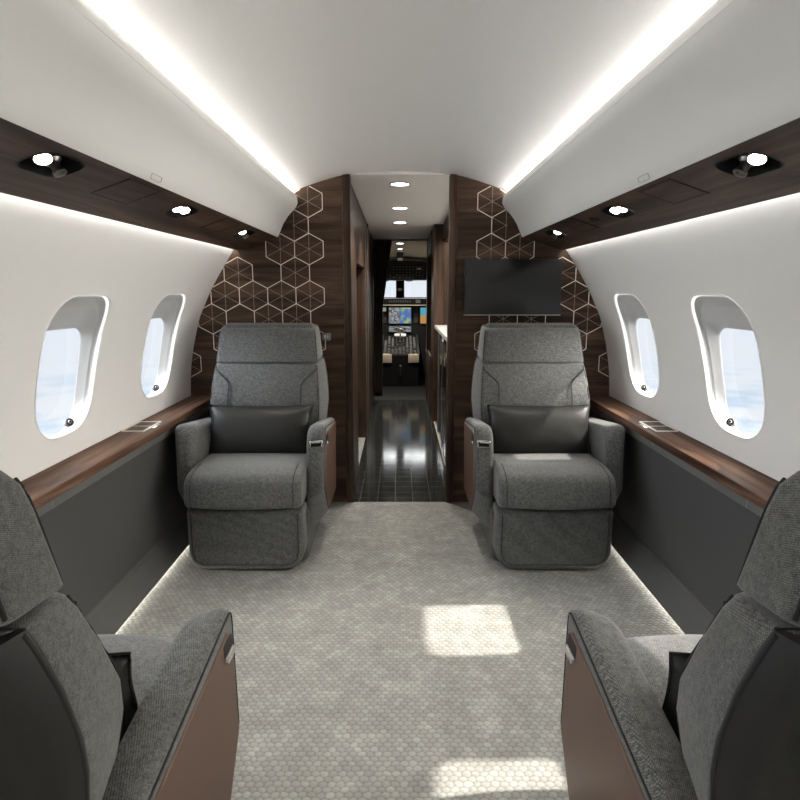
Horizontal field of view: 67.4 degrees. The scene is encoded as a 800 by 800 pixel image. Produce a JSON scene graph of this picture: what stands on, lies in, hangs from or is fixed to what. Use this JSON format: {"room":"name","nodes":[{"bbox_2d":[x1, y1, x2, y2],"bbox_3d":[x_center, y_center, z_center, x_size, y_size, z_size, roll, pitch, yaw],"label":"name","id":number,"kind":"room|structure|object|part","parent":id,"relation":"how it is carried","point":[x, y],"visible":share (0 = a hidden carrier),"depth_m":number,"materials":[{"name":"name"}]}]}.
{"room":"aircraft cabin","nodes":[
{"label":"aircraft cabin","id":0,"kind":"room"},
{"bbox_2d":[0,193,233,480],"bbox_3d":[-1.075,0.055,0.887,0.305,0.900,5.225,0,10,0],"label":"wall","id":1,"kind":"structure","parent":0,"point":[50,255],"depth_m":2.06,"materials":[{"name":"white plastic"}]},
{"bbox_2d":[34,294,110,439],"bbox_3d":[-1.185,-0.113,2.145,0.215,0.528,0.404,0,10,0],"label":"window","id":2,"kind":"structure","parent":1,"relation":"in","point":[88,314],"depth_m":2.29,"materials":[{"name":"grey plastic"}]},
{"bbox_2d":[21,396,210,516],"bbox_3d":[-1.155,0.476,0.959,0.150,0.073,5.211,0,10,0],"label":"ledge","id":3,"kind":"object","parent":1,"relation":"attached to","point":[52,486],"visible":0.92,"depth_m":2.29,"materials":[{"name":"brown wood"}]},
{"bbox_3d":[-1.168,0.122,2.717,0.092,0.006,0.190,0,10,0],"label":"table lid","id":4,"kind":"part","parent":3,"relation":"part of","materials":[{"name":"brown wood"}]},
{"bbox_2d":[0,0,297,249],"bbox_3d":[-0.744,-0.517,0.777,0.355,0.301,5.215,0,10,0],"label":"overhead panel","id":5,"kind":"object","parent":1,"relation":"attached to","point":[73,86],"visible":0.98,"depth_m":1.39,"materials":[{"name":"white laminate"}]},
{"bbox_2d":[15,152,85,177],"bbox_3d":[-0.757,-0.525,1.302,0.095,0.074,0.172,0,10,0],"label":"light","id":6,"kind":"object","parent":5,"relation":"attached to","point":[57,165],"visible":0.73,"depth_m":1.31,"materials":[{"name":"black"}]},
{"bbox_2d":[90,178,161,204],"bbox_3d":[-0.755,-0.577,1.667,0.115,0.038,0.214,0,10,0],"label":"door","id":7,"kind":"structure","parent":5,"relation":"attached to","point":[130,190],"depth_m":1.66,"materials":[{"name":"black wood"}]},
{"bbox_2d":[163,206,199,217],"bbox_3d":[-0.757,-0.671,2.078,0.095,0.068,0.172,0,10,0],"label":"light","id":8,"kind":"object","parent":5,"relation":"attached to","point":[182,211],"visible":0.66,"depth_m":2.10,"materials":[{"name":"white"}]},
{"bbox_2d":[200,218,239,232],"bbox_3d":[-0.755,-0.736,2.533,0.115,0.038,0.214,0,10,0],"label":"door","id":9,"kind":"structure","parent":5,"relation":"attached to","point":[226,223],"depth_m":2.52,"materials":[{"name":"black wood"}]},
{"bbox_2d":[232,230,255,238],"bbox_3d":[-0.757,-0.819,2.905,0.095,0.074,0.172,0,10,0],"label":"light","id":10,"kind":"object","parent":5,"relation":"attached to","point":[244,234],"visible":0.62,"depth_m":2.93,"materials":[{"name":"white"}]},
{"bbox_2d":[140,293,186,397],"bbox_3d":[-1.185,-0.261,2.952,0.215,0.528,0.404,0,10,0],"label":"window","id":11,"kind":"structure","parent":1,"relation":"in","point":[170,309],"depth_m":3.11,"materials":[{"name":"grey plastic"}]},
{"bbox_2d":[39,410,210,616],"bbox_3d":[-1.113,0.735,1.006,0.025,0.520,5.215,0,10,0],"label":"wall","id":12,"kind":"structure","parent":0,"point":[96,536],"depth_m":2.35,"materials":[{"name":"grey"}]},
{"bbox_2d":[85,512,188,634],"bbox_3d":[-1.092,1.031,1.061,0.076,0.118,5.215,0,10,0],"label":"baseboard","id":13,"kind":"structure","parent":12,"relation":"attached to","point":[117,606],"depth_m":2.49,"materials":[{"name":"grey plastic"}]},
{"bbox_2d":[351,185,373,485],"bbox_3d":[-0.323,-0.649,5.196,0.075,1.930,3.385,0,10,0],"label":"wall","id":14,"kind":"structure","parent":0,"point":[362,306],"depth_m":5.04,"materials":[{"name":"brown wood"}]},
{"bbox_2d":[365,224,369,435],"bbox_3d":[-0.287,-0.599,5.284,0.006,1.800,0.310,0,10,0],"label":"trim","id":15,"kind":"structure","parent":14,"relation":"attached to","point":[365,224],"depth_m":5.27,"materials":[{"name":"brown wood"}]},
{"bbox_2d":[115,375,684,799],"bbox_3d":[0.000,0.580,3.995,2.520,0.066,11.150,0,10,0],"label":"floor","id":16,"kind":"structure","parent":0,"point":[399,659],"depth_m":2.22,"materials":[{"name":"carpet"}]},
{"bbox_2d":[0,470,238,799],"bbox_3d":[-0.692,0.537,1.059,0.719,1.088,0.816,0,10,0],"label":"armchair","id":17,"kind":"object","parent":16,"relation":"on","point":[61,702],"visible":1,"depth_m":0.77,"materials":[{"name":"grey fabric"}]},
{"bbox_3d":[-0.695,0.477,0.791,0.626,0.502,0.230,0,10,0],"label":"backrest","id":18,"kind":"part","parent":17,"relation":"part of","materials":[{"name":"grey fabric"}]},
{"bbox_2d":[109,651,137,743],"bbox_3d":[-0.695,0.522,1.014,0.529,0.252,0.165,0,10,0],"label":"lumbar pillow","id":19,"kind":"object","parent":17,"relation":"on","point":[123,661],"visible":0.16,"depth_m":0.98,"materials":[{"name":"grey leather"}]},
{"bbox_2d":[97,634,173,706],"bbox_3d":[-0.695,0.670,1.210,0.526,0.173,0.568,0,10,0],"label":"seat cushion","id":20,"kind":"object","parent":17,"relation":"on","point":[148,653],"depth_m":1.34,"materials":[{"name":"grey fabric"}]},
{"bbox_3d":[-0.387,0.693,1.068,0.090,0.498,0.501,0,10,0],"label":"armrest","id":21,"kind":"part","parent":17,"relation":"part of","materials":[{"name":"grey fabric"}]},
{"bbox_3d":[-0.350,0.689,1.056,0.023,0.408,0.450,0,10,0],"label":"panel","id":22,"kind":"part","parent":17,"relation":"part of","materials":[{"name":"brown leather"}]},
{"bbox_3d":[-0.336,0.504,1.190,0.006,0.016,0.056,0,10,0],"label":"handle","id":23,"kind":"part","parent":17,"relation":"part of","materials":[{"name":"silver metal"}]},
{"bbox_2d":[175,323,335,568],"bbox_3d":[-0.699,0.182,2.997,0.719,1.088,0.816,0,10,0],"label":"armchair","id":24,"kind":"object","parent":16,"relation":"on","point":[245,510],"visible":0.91,"depth_m":2.81,"materials":[{"name":"grey fabric"}]},
{"bbox_3d":[-1.010,0.330,3.044,0.090,0.498,0.501,0,10,0],"label":"armrest","id":25,"kind":"part","parent":24,"relation":"part of","materials":[{"name":"grey fabric"}]},
{"bbox_2d":[184,453,306,509],"bbox_3d":[-0.702,0.360,2.903,0.526,0.173,0.568,0,10,0],"label":"seat cushion","id":26,"kind":"object","parent":24,"relation":"on","point":[214,481],"depth_m":2.66,"materials":[{"name":"grey fabric"}]},
{"bbox_2d":[209,404,313,454],"bbox_3d":[-0.702,0.151,3.034,0.529,0.252,0.165,0,10,0],"label":"lumbar pillow","id":27,"kind":"object","parent":24,"relation":"on","point":[234,429],"visible":0.84,"depth_m":2.98,"materials":[{"name":"grey leather"}]},
{"bbox_3d":[-0.702,0.030,3.227,0.626,0.502,0.230,0,10,0],"label":"backrest","id":28,"kind":"part","parent":24,"relation":"part of","materials":[{"name":"grey fabric"}]},
{"bbox_3d":[-0.394,0.330,3.044,0.090,0.498,0.501,0,10,0],"label":"armrest","id":29,"kind":"part","parent":24,"relation":"part of","materials":[{"name":"grey fabric"}]},
{"bbox_3d":[-0.357,0.323,3.053,0.023,0.408,0.450,0,10,0],"label":"panel","id":30,"kind":"part","parent":24,"relation":"part of","materials":[{"name":"brown leather"}]},
{"bbox_2d":[383,328,419,385],"bbox_3d":[0.000,-0.630,8.396,0.518,0.740,0.976,0,10,0],"label":"pedestal","id":31,"kind":"object","parent":16,"relation":"on","point":[401,353],"visible":0.98,"depth_m":8.00,"materials":[{"name":"black"}]},
{"bbox_3d":[0.000,-0.784,8.381,0.518,0.197,0.950,0,10,0],"label":"rail","id":32,"kind":"part","parent":31,"relation":"part of","materials":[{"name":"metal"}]},
{"bbox_2d":[383,306,425,374],"bbox_3d":[0.000,-0.892,8.976,1.700,1.035,0.080,0,10,0],"label":"panel","id":33,"kind":"object","parent":16,"relation":"on","point":[420,329],"visible":0.02,"depth_m":8.92,"materials":[{"name":"black"}]},
{"bbox_2d":[383,313,386,322],"bbox_3d":[-0.235,-1.278,8.837,0.084,0.296,0.054,0,10,0],"label":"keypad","id":34,"kind":"object","parent":33,"relation":"attached to","point":[384,314],"visible":0.55,"depth_m":8.86,"materials":[{"name":"black plastic"}]},
{"bbox_2d":[388,325,411,332],"bbox_3d":[0.000,-1.052,8.891,0.350,0.104,0.030,0,10,0],"label":"display","id":35,"kind":"object","parent":33,"relation":"attached to","point":[390,327],"visible":0.92,"depth_m":8.88,"materials":[{"name":"black plastic"}]},
{"bbox_2d":[388,307,411,323],"bbox_3d":[0.000,-1.247,8.855,0.350,0.256,0.030,0,10,0],"label":"display","id":36,"kind":"object","parent":33,"relation":"attached to","point":[396,315],"visible":1,"depth_m":8.84,"materials":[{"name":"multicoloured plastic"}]},
{"bbox_2d":[383,298,425,305],"bbox_3d":[0.000,-1.457,8.893,1.500,0.103,0.540,0,10,0],"label":"glareshield","id":37,"kind":"object","parent":33,"relation":"on","point":[387,301],"visible":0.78,"depth_m":8.64,"materials":[{"name":"black plastic"}]},
{"bbox_2d":[413,306,417,322],"bbox_3d":[0.235,-1.278,8.837,0.084,0.296,0.054,0,10,0],"label":"keypad","id":38,"kind":"object","parent":33,"relation":"attached to","point":[415,308],"visible":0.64,"depth_m":8.85,"materials":[{"name":"black plastic"}]},
{"bbox_2d":[419,307,425,323],"bbox_3d":[0.460,-1.247,8.855,0.344,0.256,0.030,0,10,0],"label":"display","id":39,"kind":"object","parent":33,"relation":"attached to","point":[422,316],"visible":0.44,"depth_m":8.84,"materials":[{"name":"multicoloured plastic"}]},
{"bbox_2d":[426,224,447,423],"bbox_3d":[0.570,-0.798,6.218,0.540,1.855,1.320,0,10,0],"label":"tall cabinet","id":40,"kind":"object","parent":16,"relation":"on","point":[437,248],"visible":0.34,"depth_m":5.59,"materials":[{"name":"brown wood"}]},
{"bbox_2d":[434,329,446,465],"bbox_3d":[0.579,-0.030,4.638,0.512,0.915,2.055,0,10,0],"label":"base cabinet","id":41,"kind":"object","parent":16,"relation":"on","point":[440,342],"visible":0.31,"depth_m":4.82,"materials":[{"name":"black"}]},
{"bbox_2d":[434,325,446,341],"bbox_3d":[0.577,-0.496,4.554,0.517,0.030,2.058,0,10,0],"label":"countertop","id":42,"kind":"structure","parent":41,"relation":"on","point":[441,329],"depth_m":4.93,"materials":[{"name":"white"}]},
{"bbox_2d":[464,323,624,568],"bbox_3d":[0.699,0.182,2.997,0.719,1.088,0.816,0,10,0],"label":"armchair","id":43,"kind":"object","parent":16,"relation":"on","point":[533,510],"visible":0.94,"depth_m":2.81,"materials":[{"name":"grey fabric"}]},
{"bbox_3d":[0.357,0.323,3.053,0.023,0.408,0.450,0,10,0],"label":"panel","id":44,"kind":"part","parent":43,"relation":"part of","materials":[{"name":"brown leather"}]},
{"bbox_3d":[0.394,0.330,3.044,0.090,0.498,0.501,0,10,0],"label":"armrest","id":45,"kind":"part","parent":43,"relation":"part of","materials":[{"name":"grey fabric"}]},
{"bbox_3d":[0.702,0.030,3.227,0.626,0.502,0.230,0,10,0],"label":"backrest","id":46,"kind":"part","parent":43,"relation":"part of","materials":[{"name":"grey fabric"}]},
{"bbox_2d":[486,404,590,454],"bbox_3d":[0.702,0.151,3.034,0.529,0.252,0.165,0,10,0],"label":"lumbar pillow","id":47,"kind":"object","parent":43,"relation":"on","point":[515,429],"visible":0.83,"depth_m":2.98,"materials":[{"name":"grey leather"}]},
{"bbox_2d":[493,453,615,509],"bbox_3d":[0.702,0.360,2.903,0.526,0.173,0.568,0,10,0],"label":"seat cushion","id":48,"kind":"object","parent":43,"relation":"on","point":[521,481],"depth_m":2.66,"materials":[{"name":"grey fabric"}]},
{"bbox_3d":[1.010,0.330,3.044,0.090,0.498,0.501,0,10,0],"label":"armrest","id":49,"kind":"part","parent":43,"relation":"part of","materials":[{"name":"grey fabric"}]},
{"bbox_2d":[561,470,799,799],"bbox_3d":[0.692,0.537,1.059,0.719,1.088,0.816,0,10,0],"label":"armchair","id":50,"kind":"object","parent":16,"relation":"on","point":[738,708],"visible":1,"depth_m":0.78,"materials":[{"name":"grey fabric"}]},
{"bbox_3d":[0.336,0.504,1.190,0.006,0.016,0.056,0,10,0],"label":"handle","id":51,"kind":"part","parent":50,"relation":"part of","materials":[{"name":"silver metal"}]},
{"bbox_3d":[0.350,0.689,1.056,0.023,0.408,0.450,0,10,0],"label":"panel","id":52,"kind":"part","parent":50,"relation":"part of","materials":[{"name":"brown leather"}]},
{"bbox_3d":[0.387,0.693,1.068,0.090,0.498,0.501,0,10,0],"label":"armrest","id":53,"kind":"part","parent":50,"relation":"part of","materials":[{"name":"grey fabric"}]},
{"bbox_2d":[626,634,702,706],"bbox_3d":[0.695,0.670,1.210,0.526,0.173,0.568,0,10,0],"label":"seat cushion","id":54,"kind":"object","parent":50,"relation":"on","point":[651,653],"depth_m":1.34,"materials":[{"name":"grey fabric"}]},
{"bbox_2d":[662,651,690,743],"bbox_3d":[0.695,0.522,1.014,0.529,0.252,0.165,0,10,0],"label":"lumbar pillow","id":55,"kind":"object","parent":50,"relation":"on","point":[677,660],"visible":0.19,"depth_m":0.98,"materials":[{"name":"grey leather"}]},
{"bbox_3d":[0.695,0.477,0.791,0.626,0.502,0.230,0,10,0],"label":"backrest","id":56,"kind":"part","parent":50,"relation":"part of","materials":[{"name":"grey fabric"}]},
{"bbox_2d":[83,0,716,191],"bbox_3d":[0.000,-0.701,0.758,1.480,0.186,5.245,0,10,0],"label":"ceiling","id":57,"kind":"structure","parent":0,"point":[316,91],"depth_m":1.68,"materials":[{"name":"white"}]},
{"bbox_2d":[191,174,608,501],"bbox_3d":[0.000,-0.318,3.499,2.470,1.891,0.080,0,10,0],"label":"wall","id":58,"kind":"structure","parent":0,"point":[303,274],"depth_m":3.41,"materials":[{"name":"brown wood"}]},
{"bbox_2d":[322,333,330,339],"bbox_3d":[-0.423,-0.364,3.452,0.048,0.042,0.008,0,10,0],"label":"wall socket","id":59,"kind":"object","parent":58,"relation":"attached to","point":[325,336],"visible":1,"depth_m":3.45,"materials":[{"name":"grey plastic"}]},
{"bbox_3d":[-0.297,-0.317,3.499,0.042,1.890,0.080,0,10,0],"label":"edge post","id":60,"kind":"part","parent":58,"relation":"part of","materials":[{"name":"brown wood"}]},
{"bbox_2d":[350,171,449,175],"bbox_3d":[0.000,-1.265,3.337,0.580,0.027,0.030,0,10,0],"label":"trim","id":61,"kind":"structure","parent":58,"relation":"attached to","point":[396,173],"depth_m":3.32,"materials":[{"name":"white"}]},
{"bbox_3d":[0.297,-0.317,3.499,0.042,1.890,0.080,0,10,0],"label":"edge post","id":62,"kind":"part","parent":58,"relation":"part of","materials":[{"name":"brown wood"}]},
{"bbox_2d":[463,259,562,314],"bbox_3d":[0.629,-0.633,3.374,0.544,0.310,0.064,0,10,0],"label":"television","id":63,"kind":"object","parent":58,"relation":"attached to","point":[491,286],"visible":1,"depth_m":3.34,"materials":[{"name":"black plastic"}]},
{"bbox_2d":[351,176,448,238],"bbox_3d":[0.000,-1.524,5.030,1.800,0.075,3.395,0,10,0],"label":"ceiling","id":64,"kind":"structure","parent":0,"point":[426,199],"depth_m":4.33,"materials":[{"name":"white"}]},
{"bbox_2d":[373,239,426,395],"bbox_3d":[0.000,-0.912,6.785,0.600,1.756,0.056,0,10,0],"label":"curtain","id":65,"kind":"object","parent":64,"relation":"hanging from","point":[381,247],"visible":0.98,"depth_m":6.73,"materials":[{"name":"black fabric"}]},
{"bbox_3d":[0.000,-1.768,6.630,0.600,0.016,0.016,0,10,0],"label":"rail","id":66,"kind":"part","parent":65,"relation":"part of","materials":[{"name":"black plastic"}]},
{"bbox_2d":[389,182,410,185],"bbox_3d":[0.000,-1.287,3.576,0.128,0.006,0.128,0,10,0],"label":"recessed light","id":67,"kind":"object","parent":64,"relation":"in","point":[391,183],"visible":1,"depth_m":3.56,"materials":[{"name":"grey"}]},
{"bbox_2d":[391,183,408,185],"bbox_3d":[0.000,-1.286,3.577,0.103,0.004,0.103,10,15,44],"label":"diffuser","id":68,"kind":"object","parent":67,"relation":"attached to","point":[393,184],"depth_m":3.58,"materials":[{"name":"white plastic"}]},
{"bbox_2d":[392,207,407,208],"bbox_3d":[0.000,-1.431,4.475,0.128,0.006,0.128,0,10,0],"label":"recessed light","id":69,"kind":"object","parent":64,"relation":"in","point":[392,207],"visible":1,"depth_m":4.46,"materials":[{"name":"grey"}]},
{"bbox_2d":[396,281,403,297],"bbox_3d":[0.000,-1.280,9.220,2.000,1.720,0.001,0,10,0],"label":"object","id":70,"kind":"structure","parent":0,"point":[400,284],"depth_m":9.15,"materials":[{"name":"black"}]},
{"bbox_2d":[390,241,426,259],"bbox_3d":[0.000,-1.878,7.952,2.000,0.320,2.480,0,10,0],"label":"ceiling","id":71,"kind":"structure","parent":0,"point":[412,249],"depth_m":7.80,"materials":[{"name":"white"}]},
{"bbox_2d":[397,252,402,260],"bbox_3d":[0.000,-1.911,7.989,0.090,0.105,0.095,0,10,0],"label":"ceiling camera","id":72,"kind":"object","parent":71,"relation":"attached to","point":[399,254],"visible":1,"depth_m":7.95,"materials":[{"name":"black"}]},
{"bbox_2d":[387,258,426,280],"bbox_3d":[0.000,-1.859,8.579,1.204,0.290,0.854,0,10,0],"label":"console","id":73,"kind":"object","parent":71,"relation":"attached to","point":[407,269],"visible":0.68,"depth_m":8.22,"materials":[{"name":"black plastic"}]},
{"bbox_2d":[589,410,760,616],"bbox_3d":[1.113,0.735,1.006,0.025,0.520,5.215,0,10,0],"label":"wall","id":74,"kind":"structure","parent":0,"point":[703,536],"depth_m":2.35,"materials":[{"name":"grey"}]},
{"bbox_2d":[611,512,713,634],"bbox_3d":[1.092,1.031,1.061,0.076,0.118,5.215,0,10,0],"label":"baseboard","id":75,"kind":"structure","parent":74,"relation":"attached to","point":[682,606],"depth_m":2.49,"materials":[{"name":"grey"}]},
{"bbox_2d":[566,193,799,480],"bbox_3d":[1.075,0.055,0.887,0.305,0.900,5.225,0,10,0],"label":"wall","id":76,"kind":"structure","parent":0,"point":[749,255],"depth_m":2.07,"materials":[{"name":"white plastic"}]},
{"bbox_2d":[613,293,659,397],"bbox_3d":[1.185,-0.261,2.952,0.215,0.528,0.404,0,10,0],"label":"window","id":77,"kind":"structure","parent":76,"relation":"in","point":[629,309],"depth_m":3.11,"materials":[{"name":"grey plastic"}]},
{"bbox_2d":[502,0,799,249],"bbox_3d":[0.744,-0.517,0.777,0.355,0.301,5.215,0,10,0],"label":"overhead panel","id":78,"kind":"object","parent":76,"relation":"attached to","point":[726,86],"visible":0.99,"depth_m":1.39,"materials":[{"name":"white laminate"}]},
{"bbox_2d":[544,230,567,238],"bbox_3d":[0.757,-0.819,2.905,0.095,0.074,0.172,0,10,0],"label":"light","id":79,"kind":"object","parent":78,"relation":"attached to","point":[554,234],"visible":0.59,"depth_m":2.93,"materials":[{"name":"black metal"}]},
{"bbox_2d":[560,218,599,232],"bbox_3d":[0.755,-0.736,2.533,0.115,0.038,0.214,0,10,0],"label":"door","id":80,"kind":"structure","parent":78,"relation":"attached to","point":[573,223],"depth_m":2.52,"materials":[{"name":"black wood"}]},
{"bbox_2d":[600,206,636,217],"bbox_3d":[0.757,-0.671,2.078,0.095,0.068,0.172,0,10,0],"label":"light","id":81,"kind":"object","parent":78,"relation":"attached to","point":[616,211],"visible":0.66,"depth_m":2.10,"materials":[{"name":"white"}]},
{"bbox_2d":[638,178,709,204],"bbox_3d":[0.755,-0.577,1.667,0.115,0.038,0.214,0,10,0],"label":"door","id":82,"kind":"structure","parent":78,"relation":"attached to","point":[669,190],"depth_m":1.66,"materials":[{"name":"black wood"}]},
{"bbox_2d":[714,152,784,177],"bbox_3d":[0.757,-0.525,1.302,0.095,0.074,0.172,0,10,0],"label":"light","id":83,"kind":"object","parent":78,"relation":"attached to","point":[742,165],"visible":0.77,"depth_m":1.31,"materials":[{"name":"black"}]},
{"bbox_2d":[589,396,778,516],"bbox_3d":[1.155,0.476,0.959,0.150,0.073,5.211,0,10,0],"label":"ledge","id":84,"kind":"object","parent":76,"relation":"attached to","point":[745,485],"visible":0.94,"depth_m":2.29,"materials":[{"name":"brown wood"}]},
{"bbox_3d":[1.168,0.122,2.717,0.092,0.006,0.190,0,10,0],"label":"table lid","id":85,"kind":"part","parent":84,"relation":"part of","materials":[{"name":"brown wood"}]},
{"bbox_2d":[689,294,765,439],"bbox_3d":[1.185,-0.113,2.145,0.215,0.528,0.404,0,10,0],"label":"window","id":86,"kind":"structure","parent":76,"relation":"in","point":[711,314],"depth_m":2.29,"materials":[{"name":"grey plastic"}]},
{"bbox_3d":[0.860,-0.505,4.551,0.040,1.880,2.065,0,10,0],"label":"wall","id":87,"kind":"structure","parent":0,"visible":0},
{"bbox_2d":[443,216,448,240],"bbox_3d":[0.613,-1.322,4.403,0.455,0.140,2.058,0,10,0],"label":"upper cabinet","id":88,"kind":"object","parent":87,"relation":"attached to","point":[446,223],"visible":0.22,"depth_m":5.08,"materials":[{"name":"brown wood"}]}
]}

